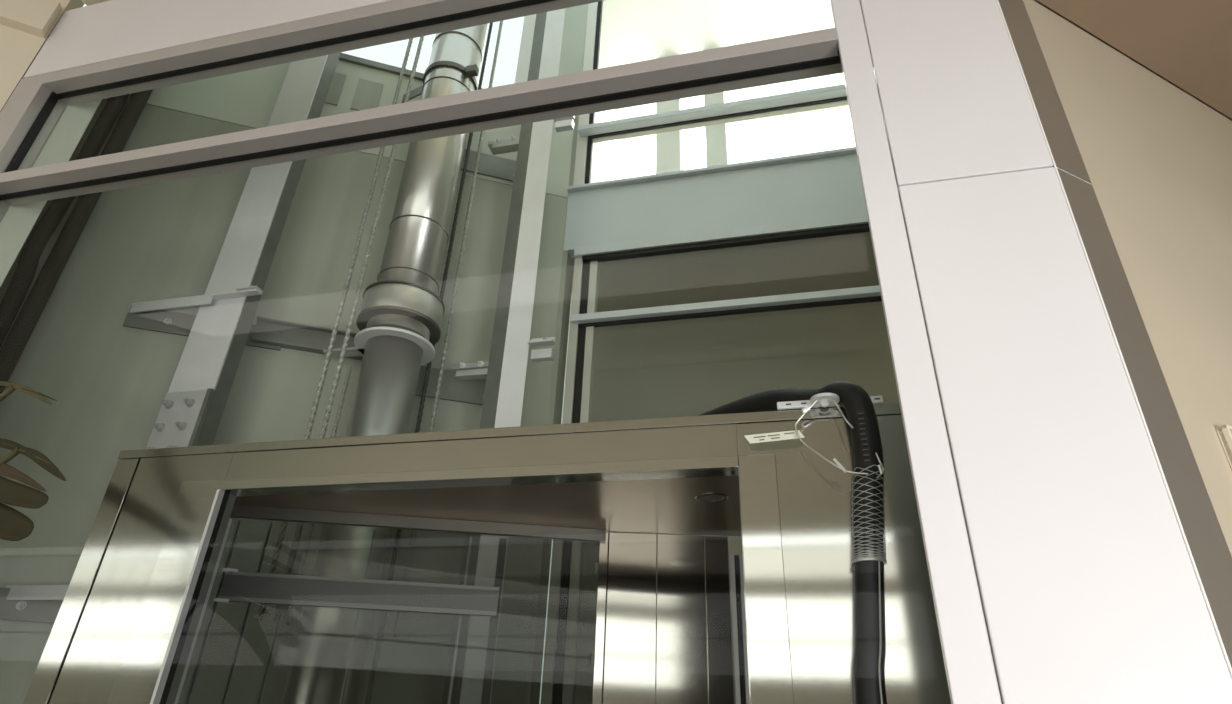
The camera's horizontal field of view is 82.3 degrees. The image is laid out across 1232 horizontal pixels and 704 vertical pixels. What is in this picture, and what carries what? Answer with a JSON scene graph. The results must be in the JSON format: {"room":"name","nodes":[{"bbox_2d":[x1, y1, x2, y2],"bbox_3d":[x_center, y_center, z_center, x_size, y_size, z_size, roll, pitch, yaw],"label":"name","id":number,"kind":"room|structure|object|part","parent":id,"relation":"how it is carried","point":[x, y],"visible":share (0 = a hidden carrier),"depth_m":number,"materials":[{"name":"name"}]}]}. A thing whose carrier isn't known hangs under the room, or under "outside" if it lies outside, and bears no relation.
{"room":"elevator lobby","nodes":[
{"label":"elevator lobby","id":0,"kind":"room"},
{"bbox_2d":[0,0,84,111],"bbox_3d":[-3.730,-0.603,1.680,3.200,5.600,0.100,15,-31,-21],"label":"wall","id":1,"kind":"structure","parent":0,"point":[19,49],"depth_m":2.68,"materials":[{"name":"beige paint"}]},
{"bbox_2d":[0,0,61,38],"bbox_3d":[-3.658,-1.680,2.190,3.196,0.167,0.045,15,-31,-21],"label":"trim","id":2,"kind":"structure","parent":1,"relation":"attached to","point":[34,17],"depth_m":2.72,"materials":[{"name":"beige paint"}]},
{"bbox_2d":[0,99,101,286],"bbox_3d":[-2.368,-0.423,2.749,0.824,6.400,0.080,-23,-37,38],"label":"wall","id":3,"kind":"structure","parent":0,"point":[18,221],"depth_m":2.56,"materials":[{"name":"white paint"}]},
{"bbox_2d":[0,0,842,222],"bbox_3d":[-0.849,0.498,1.487,2.950,3.692,0.107,-5,-29,13],"label":"window","id":4,"kind":"structure","parent":3,"relation":"in","point":[35,107],"depth_m":2.23,"materials":[{"name":"grey metal"}]},
{"bbox_3d":[-0.763,-1.110,2.322,2.756,0.056,0.052,-5,-29,13],"label":"head rail","id":5,"kind":"part","parent":4,"relation":"part of","materials":[{"name":"white metal"}]},
{"bbox_2d":[23,0,392,77],"bbox_3d":[-0.811,-1.295,2.467,2.882,0.388,0.098,-5,-29,13],"label":"fascia","id":6,"kind":"object","parent":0,"point":[112,29],"visible":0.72,"depth_m":2.59,"materials":[{"name":"white paint"}]},
{"bbox_2d":[0,60,573,703],"bbox_3d":[-1.551,0.548,2.977,2.479,4.970,0.120,10,-29,-14],"label":"wall","id":7,"kind":"structure","parent":0,"point":[109,381],"depth_m":3.11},
{"bbox_2d":[0,585,68,622],"bbox_3d":[-1.888,0.908,2.549,0.737,0.145,0.294,-3,-29,10],"label":"bracket","id":8,"kind":"object","parent":7,"relation":"attached to","point":[28,603],"visible":0.25,"depth_m":2.50,"materials":[{"name":"metal"}]},
{"bbox_3d":[-1.904,0.846,2.472,0.735,0.050,0.033,-5,-29,13],"label":"arm","id":9,"kind":"part","parent":8,"relation":"part of","materials":[{"name":"metal"}]},
{"bbox_2d":[0,94,128,346],"bbox_3d":[-2.513,-0.350,3.000,0.090,5.900,0.075,-5,-29,13],"label":"power cable","id":10,"kind":"object","parent":7,"relation":"attached to","point":[22,279],"visible":0.7,"depth_m":3.06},
{"bbox_2d":[0,89,152,393],"bbox_3d":[-2.416,-0.339,3.013,0.068,5.900,0.066,-5,-29,13],"label":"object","id":11,"kind":"object","parent":7,"relation":"attached to","point":[22,328],"visible":0.59,"depth_m":3.02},
{"bbox_2d":[123,285,285,350],"bbox_3d":[-1.786,-0.130,3.147,0.645,0.145,0.336,-5,-29,13],"label":"bracket","id":12,"kind":"object","parent":7,"relation":"attached to","point":[147,315],"visible":0.8,"depth_m":3.09,"materials":[{"name":"metal"}]},
{"bbox_3d":[-1.818,-0.212,3.035,0.645,0.050,0.033,-5,-29,13],"label":"arm","id":13,"kind":"part","parent":12,"relation":"part of","materials":[{"name":"metal"}]},
{"bbox_2d":[250,316,362,359],"bbox_3d":[-1.364,-0.054,3.260,0.577,0.116,0.043,10,-29,-14],"label":"bracket","id":14,"kind":"object","parent":7,"relation":"attached to","point":[298,336],"visible":0.64,"depth_m":3.25,"materials":[{"name":"metal"}]},
{"bbox_2d":[325,72,346,105],"bbox_3d":[-1.603,-1.487,3.963,0.122,0.240,0.010,10,-29,-14],"label":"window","id":15,"kind":"structure","parent":7,"relation":"in","point":[337,84],"depth_m":3.96,"materials":[{"name":"glass"}]},
{"bbox_2d":[147,104,564,197],"bbox_3d":[-1.484,-1.077,3.854,2.479,0.015,0.100,10,-29,-14],"label":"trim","id":16,"kind":"structure","parent":7,"relation":"attached to","point":[147,104],"depth_m":3.70,"materials":[{"name":"grey metal"}]},
{"bbox_2d":[350,78,383,110],"bbox_3d":[-1.414,-1.454,4.009,0.135,0.240,0.010,10,-29,-14],"label":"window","id":17,"kind":"structure","parent":7,"relation":"in","point":[367,95],"depth_m":4.01,"materials":[{"name":"glass"}]},
{"bbox_2d":[339,53,482,88],"bbox_3d":[-1.460,-1.657,4.164,2.479,0.040,0.140,10,-29,-14],"label":"bracket","id":18,"kind":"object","parent":7,"relation":"on","point":[343,57],"depth_m":4.12,"materials":[{"name":"metal"}]},
{"bbox_2d":[415,337,554,404],"bbox_3d":[-0.600,0.115,3.316,0.768,0.200,0.300,-8,-30,18],"label":"bracket","id":19,"kind":"object","parent":7,"relation":"attached to","point":[466,383],"visible":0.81,"depth_m":3.33,"materials":[{"name":"metal"}]},
{"bbox_3d":[-0.775,0.162,3.363,0.485,0.150,0.012,10,-29,-14],"label":"wall plate","id":20,"kind":"part","parent":19,"relation":"part of","materials":[{"name":"metal"}]},
{"bbox_3d":[-0.656,0.080,3.260,0.198,0.025,0.080,-5,-29,13],"label":"arm","id":21,"kind":"part","parent":19,"relation":"part of","materials":[{"name":"metal"}]},
{"bbox_3d":[-0.647,0.101,3.199,0.158,0.030,0.040,-5,-29,13],"label":"arm","id":22,"kind":"part","parent":19,"relation":"part of","materials":[{"name":"metal"}]},
{"bbox_2d":[461,116,574,181],"bbox_3d":[-0.551,-1.115,3.984,0.768,0.200,0.300,-8,-30,18],"label":"bracket","id":23,"kind":"object","parent":7,"relation":"attached to","point":[489,165],"visible":0.58,"depth_m":4.00,"materials":[{"name":"metal"}]},
{"bbox_3d":[-0.726,-1.067,4.031,0.485,0.150,0.012,10,-29,-14],"label":"wall plate","id":24,"kind":"part","parent":23,"relation":"part of","materials":[{"name":"metal"}]},
{"bbox_3d":[-0.607,-1.150,3.928,0.198,0.025,0.080,-5,-29,13],"label":"arm","id":25,"kind":"part","parent":23,"relation":"part of","materials":[{"name":"metal"}]},
{"bbox_3d":[-0.598,-1.128,3.867,0.158,0.030,0.040,-5,-29,13],"label":"arm","id":26,"kind":"part","parent":23,"relation":"part of","materials":[{"name":"metal"}]},
{"bbox_2d":[523,116,578,703],"bbox_3d":[-0.342,0.747,3.276,0.074,4.990,0.118,-5,-29,13],"label":"wall","id":27,"kind":"structure","parent":0,"point":[543,554],"depth_m":3.22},
{"bbox_2d":[561,293,571,423],"bbox_3d":[1.659,-0.014,5.521,6.000,0.110,2.450,-5,-29,13],"label":"wall","id":28,"kind":"structure","parent":0,"point":[571,293],"depth_m":5.72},
{"bbox_2d":[515,14,623,182],"bbox_3d":[-0.317,-1.754,6.289,0.100,3.540,2.700,-5,-29,13],"label":"window","id":29,"kind":"structure","parent":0,"point":[608,156],"depth_m":6.87,"materials":[{"name":"glass"}]},
{"bbox_2d":[656,55,684,173],"bbox_3d":[0.513,-1.485,6.619,0.230,3.440,0.300,-5,-29,13],"label":"pier","id":30,"kind":"object","parent":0,"point":[669,145],"visible":0.07,"depth_m":6.73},
{"bbox_2d":[558,4,866,257],"bbox_3d":[0.527,-1.760,4.429,2.040,2.645,0.120,-5,-29,13],"label":"beam","id":31,"kind":"structure","parent":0,"point":[828,187],"depth_m":3.85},
{"bbox_2d":[573,1,847,184],"bbox_3d":[0.649,-1.994,4.451,1.775,2.205,0.125,-5,-29,13],"label":"window","id":32,"kind":"structure","parent":31,"relation":"in","point":[589,132],"depth_m":4.17,"materials":[{"name":"grey metal"}]},
{"bbox_3d":[-0.177,-1.912,4.663,0.062,2.205,0.050,-5,-29,13],"label":"post","id":33,"kind":"part","parent":32,"relation":"part of","materials":[{"name":"grey metal"}]},
{"bbox_2d":[540,213,881,703],"bbox_3d":[0.551,1.106,2.781,1.730,3.950,0.101,-5,-29,13],"label":"window","id":34,"kind":"structure","parent":31,"relation":"in","point":[564,601],"depth_m":3.52,"materials":[{"name":"grey metal"}]},
{"bbox_3d":[-0.267,1.203,2.961,0.045,3.895,0.050,-5,-29,13],"label":"post","id":35,"kind":"part","parent":34,"relation":"part of","materials":[{"name":"grey metal"}]},
{"bbox_3d":[-0.183,1.204,2.957,0.040,3.895,0.050,-5,-29,13],"label":"post","id":36,"kind":"part","parent":34,"relation":"part of","materials":[{"name":"grey metal"}]},
{"bbox_3d":[0.619,-0.605,3.710,1.730,0.053,0.070,-5,-29,13],"label":"head rail","id":37,"kind":"part","parent":34,"relation":"part of","materials":[{"name":"grey metal"}]},
{"bbox_2d":[567,147,856,192],"bbox_3d":[0.604,-1.002,3.946,1.800,0.020,0.110,-5,-29,13],"label":"trim","id":38,"kind":"structure","parent":31,"relation":"on","point":[851,150],"depth_m":3.92,"materials":[{"name":"grey metal"}]},
{"bbox_2d":[704,47,728,166],"bbox_3d":[0.956,-1.522,6.518,0.190,3.440,0.300,-5,-29,13],"label":"pier","id":39,"kind":"object","parent":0,"point":[717,149],"visible":0.07,"depth_m":6.62,"materials":[{"name":"white concrete"}]},
{"bbox_2d":[600,0,844,118],"bbox_3d":[2.100,-3.411,6.667,5.100,0.100,2.900,-5,-29,13],"label":"window","id":40,"kind":"structure","parent":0,"point":[632,31],"depth_m":7.00,"materials":[{"name":"clear glass"}]},
{"bbox_2d":[571,232,878,311],"bbox_3d":[1.089,-0.645,4.140,2.800,0.360,0.760,-5,-29,13],"label":"ceiling","id":41,"kind":"structure","parent":0,"point":[845,261],"depth_m":4.13,"materials":[{"name":"beige paint"}]},
{"bbox_2d":[575,301,898,703],"bbox_3d":[1.088,1.425,3.380,2.800,4.000,0.100,-5,-29,13],"label":"wall","id":42,"kind":"structure","parent":0,"point":[695,366],"depth_m":4.16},
{"bbox_2d":[623,105,854,178],"bbox_3d":[1.908,-1.239,7.072,6.000,3.540,0.150,-5,-29,13],"label":"wall","id":43,"kind":"structure","parent":0,"point":[825,129],"depth_m":7.67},
{"bbox_2d":[830,0,1231,703],"bbox_3d":[0.776,-0.474,1.585,0.459,5.600,0.113,-5,-29,13],"label":"column","id":44,"kind":"structure","parent":0,"point":[1077,551],"depth_m":1.24,"materials":[{"name":"white paint"}]},
{"bbox_3d":[0.577,-0.477,1.594,0.068,5.600,0.018,-5,-29,13],"label":"casing","id":45,"kind":"part","parent":44,"relation":"part of","materials":[{"name":"white paint"}]},
{"bbox_3d":[0.803,-1.656,2.186,0.299,2.948,0.030,-5,-29,13],"label":"panel","id":46,"kind":"part","parent":44,"relation":"part of","materials":[{"name":"white paint"}]},
{"bbox_3d":[0.989,-1.651,2.182,0.115,2.948,0.050,15,-31,-21],"label":"edge panel","id":47,"kind":"part","parent":44,"relation":"part of","materials":[{"name":"metal"}]},
{"bbox_3d":[0.705,0.804,0.850,0.299,2.648,0.030,-5,-29,13],"label":"panel","id":48,"kind":"part","parent":44,"relation":"part of","materials":[{"name":"white paint"}]},
{"bbox_3d":[0.890,0.809,0.845,0.115,2.648,0.050,15,-31,-21],"label":"edge panel","id":49,"kind":"part","parent":44,"relation":"part of","materials":[{"name":"metal"}]},
{"bbox_2d":[1023,0,1231,555],"bbox_3d":[3.910,0.301,2.781,6.500,5.600,0.100,15,-31,-21],"label":"wall","id":50,"kind":"structure","parent":0,"point":[1157,157],"depth_m":1.61,"materials":[{"name":"beige paint"}]},
{"bbox_2d":[1215,424,1231,468],"bbox_3d":[1.181,0.344,1.210,0.220,0.420,0.017,15,-31,-21],"label":"wall box","id":51,"kind":"object","parent":50,"relation":"attached to","point":[1224,432],"visible":1,"depth_m":1.26,"materials":[{"name":"beige paint"}]},
{"bbox_2d":[1037,0,1231,118],"bbox_3d":[4.079,-0.700,2.099,5.680,0.120,7.200,-5,-29,13],"label":"ceiling","id":52,"kind":"structure","parent":0,"point":[1188,43],"depth_m":1.89,"materials":[{"name":"beige paint"}]},
{"bbox_3d":[-2.630,1.981,0.381,18.600,0.100,11.700,-5,-29,13],"label":"floor","id":53,"kind":"structure","parent":0,"visible":0},
{"bbox_2d":[0,381,65,540],"bbox_3d":[-1.688,0.857,1.101,1.411,2.628,0.399,-5,-29,13],"label":"potted plant","id":54,"kind":"object","parent":53,"relation":"on","point":[14,525],"visible":1,"depth_m":1.27,"materials":[{"name":"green plant"}]},
{"bbox_3d":[-1.424,0.884,1.008,0.403,1.831,0.022,-5,-29,13],"label":"stem","id":55,"kind":"part","parent":54,"relation":"part of","materials":[{"name":"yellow plant"}]},
{"bbox_3d":[-1.353,0.945,0.975,0.440,1.696,0.058,-5,-29,13],"label":"stem","id":56,"kind":"part","parent":54,"relation":"part of","materials":[{"name":"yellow plant"}]},
{"bbox_2d":[144,52,340,448],"bbox_3d":[-1.686,-0.149,2.994,0.228,6.200,0.127,-2,-29,8],"label":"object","id":57,"kind":"object","parent":53,"relation":"on","point":[191,411],"visible":0.43,"depth_m":3.07,"materials":[{"name":"metal"}]},
{"bbox_3d":[-1.716,0.433,2.661,0.193,0.620,0.017,-5,-29,13],"label":"splice plate","id":58,"kind":"part","parent":57,"relation":"part of","materials":[{"name":"metal"}]},
{"bbox_2d":[282,24,487,703],"bbox_3d":[-1.025,-0.036,3.153,0.503,6.200,0.362,-18,-35,33],"label":"hydraulic cylinder","id":59,"kind":"object","parent":53,"relation":"on","point":[399,319],"visible":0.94,"depth_m":3.00,"materials":[{"name":"metal"}]},
{"bbox_2d":[285,366,351,624],"bbox_3d":[-1.140,0.513,2.729,0.019,1.026,0.019,-5,-29,13],"label":"rope","id":60,"kind":"object","parent":59,"relation":"hanging from","point":[340,406],"visible":0.57,"depth_m":2.64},
{"bbox_2d":[257,38,412,620],"bbox_3d":[-1.143,-0.970,3.434,0.022,4.303,0.022,22,-34,-32],"label":"rope","id":61,"kind":"object","parent":59,"relation":"hanging from","point":[262,609],"visible":0.74,"depth_m":2.98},
{"bbox_2d":[273,36,423,620],"bbox_3d":[-1.079,-0.975,3.420,0.022,4.303,0.022,22,-34,-32],"label":"rope","id":62,"kind":"object","parent":59,"relation":"hanging from","point":[387,175],"visible":0.63,"depth_m":3.00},
{"bbox_2d":[23,403,950,703],"bbox_3d":[-0.228,1.336,1.587,2.155,2.112,0.974,-5,-29,13],"label":"car","id":63,"kind":"object","parent":62,"relation":"hanging from","point":[125,630],"visible":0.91,"depth_m":1.72,"materials":[{"name":"silver metal"}]},
{"bbox_3d":[-1.347,1.217,1.425,0.068,2.088,0.050,-5,-29,13],"label":"corner post","id":64,"kind":"part","parent":63,"relation":"part of","materials":[{"name":"silver metal"}]},
{"bbox_3d":[-1.165,1.202,1.384,0.291,2.088,0.050,-5,-29,13],"label":"panel","id":65,"kind":"part","parent":63,"relation":"part of","materials":[{"name":"silver metal"}]},
{"bbox_3d":[-1.091,1.215,1.323,0.117,2.012,0.008,-5,-29,13],"label":"door casing","id":66,"kind":"part","parent":63,"relation":"part of","materials":[{"name":"silver metal"}]},
{"bbox_3d":[-1.191,1.357,1.627,0.020,1.966,0.030,5,-29,-6],"label":"corner trim","id":67,"kind":"part","parent":63,"relation":"part of","materials":[{"name":"metal"}]},
{"bbox_3d":[-0.738,0.706,2.054,0.782,0.080,0.012,5,-29,-6],"label":"rail","id":68,"kind":"part","parent":63,"relation":"part of","materials":[{"name":"grey metal"}]},
{"bbox_3d":[-0.600,0.527,2.164,1.142,0.034,0.025,5,-29,-6],"label":"glass rail","id":69,"kind":"part","parent":63,"relation":"part of","materials":[{"name":"metal"}]},
{"bbox_3d":[-0.370,0.285,1.641,1.296,0.025,0.008,-5,-29,13],"label":"door casing","id":70,"kind":"part","parent":63,"relation":"part of","materials":[{"name":"silver metal"}]},
{"bbox_3d":[-0.361,0.266,1.685,1.291,0.101,0.050,-5,-29,13],"label":"header panel","id":71,"kind":"part","parent":63,"relation":"part of","materials":[{"name":"silver metal"}]},
{"bbox_3d":[-0.171,0.461,2.078,2.040,0.030,0.889,-5,-29,13],"label":"ceiling panel","id":72,"kind":"part","parent":63,"relation":"part of","materials":[{"name":"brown metal"}]},
{"bbox_3d":[-0.296,0.205,1.699,2.155,0.023,0.056,-5,-29,13],"label":"trim","id":73,"kind":"part","parent":63,"relation":"part of","materials":[{"name":"silver metal"}]},
{"bbox_3d":[-0.070,1.457,1.769,0.030,2.005,0.042,-5,-29,13],"label":"hinge post","id":74,"kind":"part","parent":63,"relation":"part of","materials":[{"name":"silver metal"}]},
{"bbox_3d":[0.019,1.460,1.769,0.150,2.005,0.020,2,-29,1],"label":"panel","id":75,"kind":"part","parent":63,"relation":"part of","materials":[{"name":"silver metal"}]},
{"bbox_3d":[0.170,1.465,1.767,0.148,2.005,0.020,2,-29,1],"label":"panel","id":76,"kind":"part","parent":63,"relation":"part of","materials":[{"name":"silver metal"}]},
{"bbox_2d":[695,492,728,502],"bbox_3d":[0.256,0.388,1.878,0.088,0.002,0.088,-5,-29,13],"label":"recessed light","id":77,"kind":"object","parent":63,"relation":"attached to","point":[709,497],"visible":1,"depth_m":1.88,"materials":[{"name":"silver metal"}]},
{"bbox_3d":[0.282,1.469,1.766,0.073,2.005,0.020,2,-29,1],"label":"panel","id":78,"kind":"part","parent":63,"relation":"part of","materials":[{"name":"silver metal"}]},
{"bbox_3d":[0.263,1.103,1.016,0.077,2.012,0.008,-5,-29,13],"label":"door casing","id":79,"kind":"part","parent":63,"relation":"part of","materials":[{"name":"silver metal"}]},
{"bbox_2d":[777,393,882,409],"bbox_3d":[0.450,0.098,1.486,0.218,0.024,0.062,-5,-29,13],"label":"hanger","id":80,"kind":"object","parent":63,"relation":"attached to","point":[824,399],"visible":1,"depth_m":1.50,"materials":[{"name":"metal"}]},
{"bbox_2d":[697,381,886,703],"bbox_3d":[0.260,1.044,1.325,0.111,2.151,0.841,18,-32,-27],"label":"cable","id":81,"kind":"object","parent":80,"relation":"hanging from","point":[869,655],"visible":0.7,"depth_m":1.33,"materials":[{"name":"black rubber"}]},
{"bbox_2d":[795,399,886,565],"bbox_3d":[0.449,0.247,1.397,0.165,0.338,0.069,-5,-29,13],"label":"grip","id":82,"kind":"object","parent":81,"relation":"attached to","point":[870,556],"visible":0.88,"depth_m":1.34,"materials":[{"name":"metal"}]},
{"bbox_2d":[744,430,804,443],"bbox_3d":[0.333,0.179,1.483,0.125,0.022,0.002,-6,-30,15],"label":"bracket","id":83,"kind":"object","parent":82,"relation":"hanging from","point":[786,435],"visible":1,"depth_m":1.48,"materials":[{"name":"white metal"}]},
{"bbox_3d":[0.473,1.066,1.014,0.497,2.088,0.050,-5,-29,13],"label":"panel","id":84,"kind":"part","parent":63,"relation":"part of","materials":[{"name":"silver metal"}]},
{"bbox_2d":[377,23,492,633],"bbox_3d":[-0.836,-0.789,3.744,0.022,4.303,0.022,22,-34,-32],"label":"rope","id":85,"kind":"object","parent":59,"relation":"hanging from","point":[425,384],"visible":0.52,"depth_m":3.64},
{"bbox_2d":[402,61,478,102],"bbox_3d":[-0.967,-1.468,3.865,0.419,0.060,0.305,7,-29,-8],"label":"clamp","id":86,"kind":"object","parent":59,"relation":"attached to","point":[471,71],"visible":0.59,"depth_m":3.78,"materials":[{"name":"metal"}]},
{"bbox_3d":[-1.130,-1.439,3.931,0.153,0.060,0.010,-13,-32,26],"label":"arm","id":87,"kind":"part","parent":86,"relation":"part of","materials":[{"name":"metal"}]},
{"bbox_2d":[393,21,502,637],"bbox_3d":[-0.769,-0.795,3.729,0.022,4.303,0.022,22,-34,-32],"label":"rope","id":88,"kind":"object","parent":59,"relation":"hanging from","point":[440,375],"visible":0.71,"depth_m":3.40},
{"bbox_2d":[442,8,564,703],"bbox_3d":[-0.477,-0.001,3.178,0.180,6.200,0.090,-5,-29,13],"label":"rail","id":89,"kind":"object","parent":53,"relation":"on","point":[507,365],"visible":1,"depth_m":3.21,"materials":[{"name":"metal"}]},
{"bbox_3d":[2.267,-2.433,2.271,9.000,1.400,0.080,-5,-29,13],"label":"wall","id":90,"kind":"structure","parent":0,"visible":0},
{"bbox_2d":[82,0,109,5],"bbox_3d":[-0.279,-1.579,2.449,3.794,0.090,0.150,-5,-29,13],"label":"beam","id":91,"kind":"structure","parent":90,"relation":"attached to","point":[87,2],"depth_m":2.82,"materials":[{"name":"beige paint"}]}
]}

